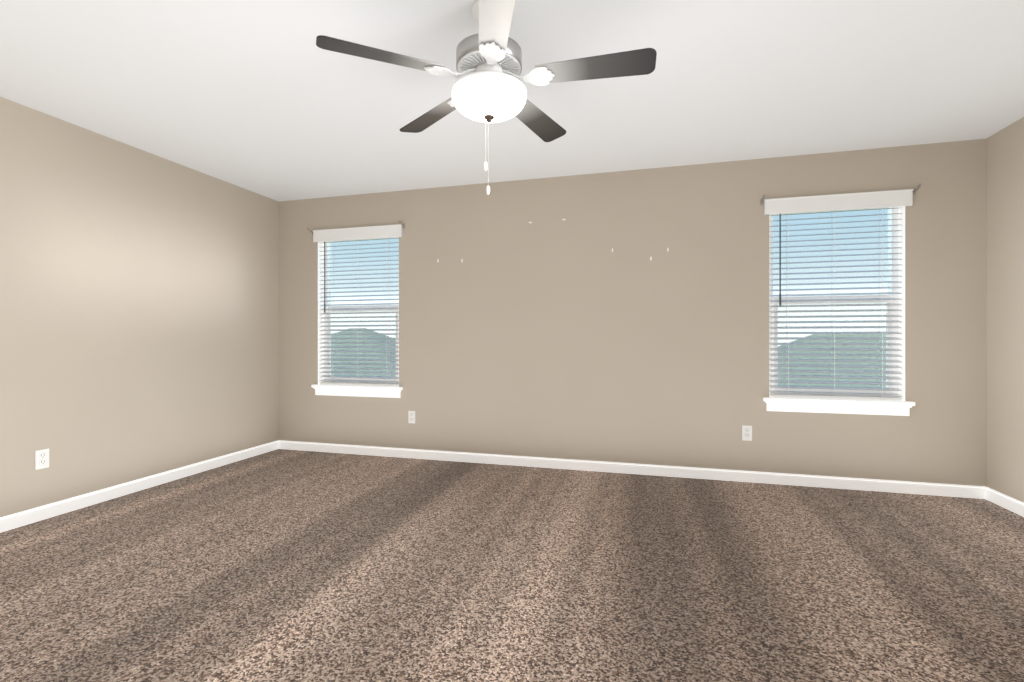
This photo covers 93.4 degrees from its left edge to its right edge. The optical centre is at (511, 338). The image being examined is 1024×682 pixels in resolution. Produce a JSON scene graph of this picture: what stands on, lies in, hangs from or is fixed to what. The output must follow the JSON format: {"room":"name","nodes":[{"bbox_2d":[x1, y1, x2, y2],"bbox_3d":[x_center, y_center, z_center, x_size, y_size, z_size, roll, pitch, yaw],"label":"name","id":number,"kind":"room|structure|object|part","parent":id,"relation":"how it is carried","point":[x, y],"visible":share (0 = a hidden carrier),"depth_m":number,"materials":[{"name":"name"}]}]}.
{"room":"empty bedroom","nodes":[
{"label":"empty bedroom","id":0,"kind":"room"},
{"bbox_2d":[0,97,278,516],"bbox_3d":[-3.034,-0.138,2.378,0.150,2.440,5.000,0,0,15],"label":"wall","id":1,"kind":"structure","parent":0,"point":[139,313],"depth_m":3.33,"materials":[{"name":"paint"}]},
{"bbox_2d":[35,448,48,469],"bbox_3d":[-2.812,0.719,2.892,0.010,0.115,0.070,0,0,15],"label":"electrical outlet","id":2,"kind":"object","parent":1,"relation":"attached to","point":[42,459],"visible":1,"depth_m":2.89,"materials":[{"name":"white plastic"}]},
{"bbox_2d":[0,440,278,532],"bbox_3d":[-2.936,1.040,2.429,0.013,0.083,4.824,0,0,15],"label":"baseboard","id":3,"kind":"structure","parent":1,"relation":"attached to","point":[23,518],"depth_m":3.31,"materials":[{"name":"white wood"}]},
{"bbox_2d":[0,449,1023,681],"bbox_3d":[-0.181,1.142,1.681,6.021,0.120,5.150,0,0,15],"label":"floor","id":4,"kind":"structure","parent":0,"point":[282,565],"depth_m":2.16,"materials":[{"name":"brown carpet"}]},
{"bbox_2d":[0,0,1023,201],"bbox_3d":[-0.181,-1.418,1.681,6.021,0.120,5.150,0,0,15],"label":"ceiling","id":5,"kind":"structure","parent":0,"point":[270,99],"depth_m":2.57,"materials":[{"name":"white paint"}]},
{"bbox_2d":[316,0,656,194],"bbox_3d":[-0.051,-0.999,1.984,1.236,0.717,1.277,0,0,15],"label":"ceiling fan","id":6,"kind":"object","parent":5,"relation":"hanging from","point":[488,86],"visible":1,"depth_m":1.89,"materials":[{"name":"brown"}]},
{"bbox_3d":[-0.094,-0.959,1.987,0.306,0.091,0.306,0,0,15],"label":"lamp shade","id":7,"kind":"part","parent":6,"relation":"part of","materials":[{"name":"white glass"}]},
{"bbox_2d":[279,139,985,485],"bbox_3d":[0.473,-0.138,4.092,6.021,2.440,0.154,0,0,15],"label":"wall","id":8,"kind":"structure","parent":0,"point":[548,332],"depth_m":3.87,"materials":[{"name":"paint"}]},
{"bbox_2d":[307,221,404,234],"bbox_3d":[-1.466,-1.037,4.498,0.987,0.056,0.087,0,0,15],"label":"brackets","id":9,"kind":"object","parent":8,"relation":"attached to","point":[403,224],"visible":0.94,"depth_m":4.41,"materials":[{"name":"grey metal"}]},
{"bbox_2d":[311,384,402,397],"bbox_3d":[-1.449,0.488,4.559,0.955,0.102,0.120,0,0,15],"label":"window sill","id":10,"kind":"structure","parent":8,"relation":"attached to","point":[360,390],"depth_m":4.51,"materials":[{"name":"white wood"}]},
{"bbox_2d":[313,224,401,385],"bbox_3d":[-1.439,-0.304,4.596,0.943,1.482,0.174,0,0,15],"label":"window blind","id":11,"kind":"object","parent":8,"relation":"in","point":[328,237],"depth_m":4.58,"materials":[{"name":"white plastic"}]},
{"bbox_2d":[324,242,325,312],"bbox_3d":[-1.798,-0.596,4.637,0.015,0.695,0.013,0,0,15],"label":"blind wand","id":12,"kind":"object","parent":11,"relation":"attached to","point":[324,280],"visible":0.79,"depth_m":4.63,"materials":[{"name":"grey"}]},
{"bbox_2d":[331,311,395,376],"bbox_3d":[-1.419,0.050,4.670,0.775,0.685,0.002,0,0,15],"label":"screen","id":13,"kind":"object","parent":11,"relation":"attached to","point":[364,341],"depth_m":4.68,"materials":[{"name":"grey"}]},
{"bbox_2d":[408,411,414,423],"bbox_3d":[-0.911,0.710,4.387,0.070,0.115,0.010,0,0,15],"label":"electrical outlet","id":14,"kind":"object","parent":8,"relation":"attached to","point":[411,416],"visible":1,"depth_m":4.38,"materials":[{"name":"white plastic"}]},
{"bbox_2d":[278,440,986,498],"bbox_3d":[0.452,1.040,4.015,5.721,0.083,0.013,0,0,15],"label":"baseboard","id":15,"kind":"structure","parent":8,"relation":"attached to","point":[938,489],"depth_m":3.81,"materials":[{"name":"white wood"}]},
{"bbox_2d":[742,425,751,440],"bbox_3d":[1.781,0.713,3.656,0.070,0.115,0.010,0,0,15],"label":"electrical outlet","id":16,"kind":"object","parent":8,"relation":"attached to","point":[746,432],"visible":1,"depth_m":3.65,"materials":[{"name":"white plastic"}]},
{"bbox_2d":[764,189,913,399],"bbox_3d":[2.362,-0.304,3.563,0.943,1.482,0.174,0,0,15],"label":"window blind","id":17,"kind":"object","parent":8,"relation":"in","point":[892,201],"depth_m":3.53,"materials":[{"name":"white plastic"}]},
{"bbox_2d":[779,214,780,305],"bbox_3d":[2.003,-0.596,3.605,0.015,0.695,0.013,0,0,15],"label":"blind wand","id":18,"kind":"object","parent":17,"relation":"attached to","point":[780,259],"visible":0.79,"depth_m":3.60,"materials":[{"name":"grey"}]},
{"bbox_2d":[778,303,885,386],"bbox_3d":[2.382,0.050,3.638,0.775,0.685,0.002,0,0,15],"label":"screen","id":19,"kind":"object","parent":17,"relation":"attached to","point":[830,345],"depth_m":3.63,"materials":[{"name":"grey"}]},
{"bbox_2d":[763,396,914,415],"bbox_3d":[2.352,0.488,3.527,0.955,0.102,0.120,0,0,15],"label":"window sill","id":20,"kind":"structure","parent":8,"relation":"attached to","point":[849,406],"depth_m":3.48,"materials":[{"name":"white wood"}]},
{"bbox_2d":[913,183,920,194],"bbox_3d":[2.804,-1.037,3.338,0.018,0.056,0.087,0,0,15],"label":"rod bracket","id":21,"kind":"object","parent":8,"relation":"attached to","point":[914,193],"depth_m":3.35,"materials":[{"name":"grey metal"}]},
{"bbox_2d":[986,117,1023,502],"bbox_3d":[2.632,-0.138,0.840,0.150,2.440,5.000,0,0,15],"label":"wall","id":22,"kind":"structure","parent":0,"point":[1005,310],"depth_m":3.10,"materials":[{"name":"paint"}]},
{"bbox_2d":[985,487,1023,516],"bbox_3d":[2.573,1.040,0.933,0.013,0.083,4.824,0,0,15],"label":"baseboard","id":23,"kind":"structure","parent":22,"relation":"attached to","point":[1005,501],"depth_m":3.09,"materials":[{"name":"white wood"}]},
{"label":"outside","id":24,"kind":"structure","parent":0,"visible":0},
{"bbox_3d":[6.636,4.282,24.440,120.000,0.300,41.350,0,0,15],"label":"ground","id":25,"kind":"structure","parent":24,"visible":0},
{"bbox_2d":[331,328,395,376],"bbox_3d":[-6.755,1.829,21.108,11.940,4.605,11.140,0,0,15],"label":"house","id":26,"kind":"structure","parent":25,"relation":"on","point":[380,340],"depth_m":18.87,"materials":[{"name":"grey"}]},
{"bbox_2d":[778,334,885,387],"bbox_3d":[12.181,1.980,17.003,14.340,4.305,11.540,0,0,15],"label":"house","id":27,"kind":"structure","parent":25,"relation":"on","point":[843,363],"depth_m":15.70,"materials":[{"name":"grey"}]}
]}

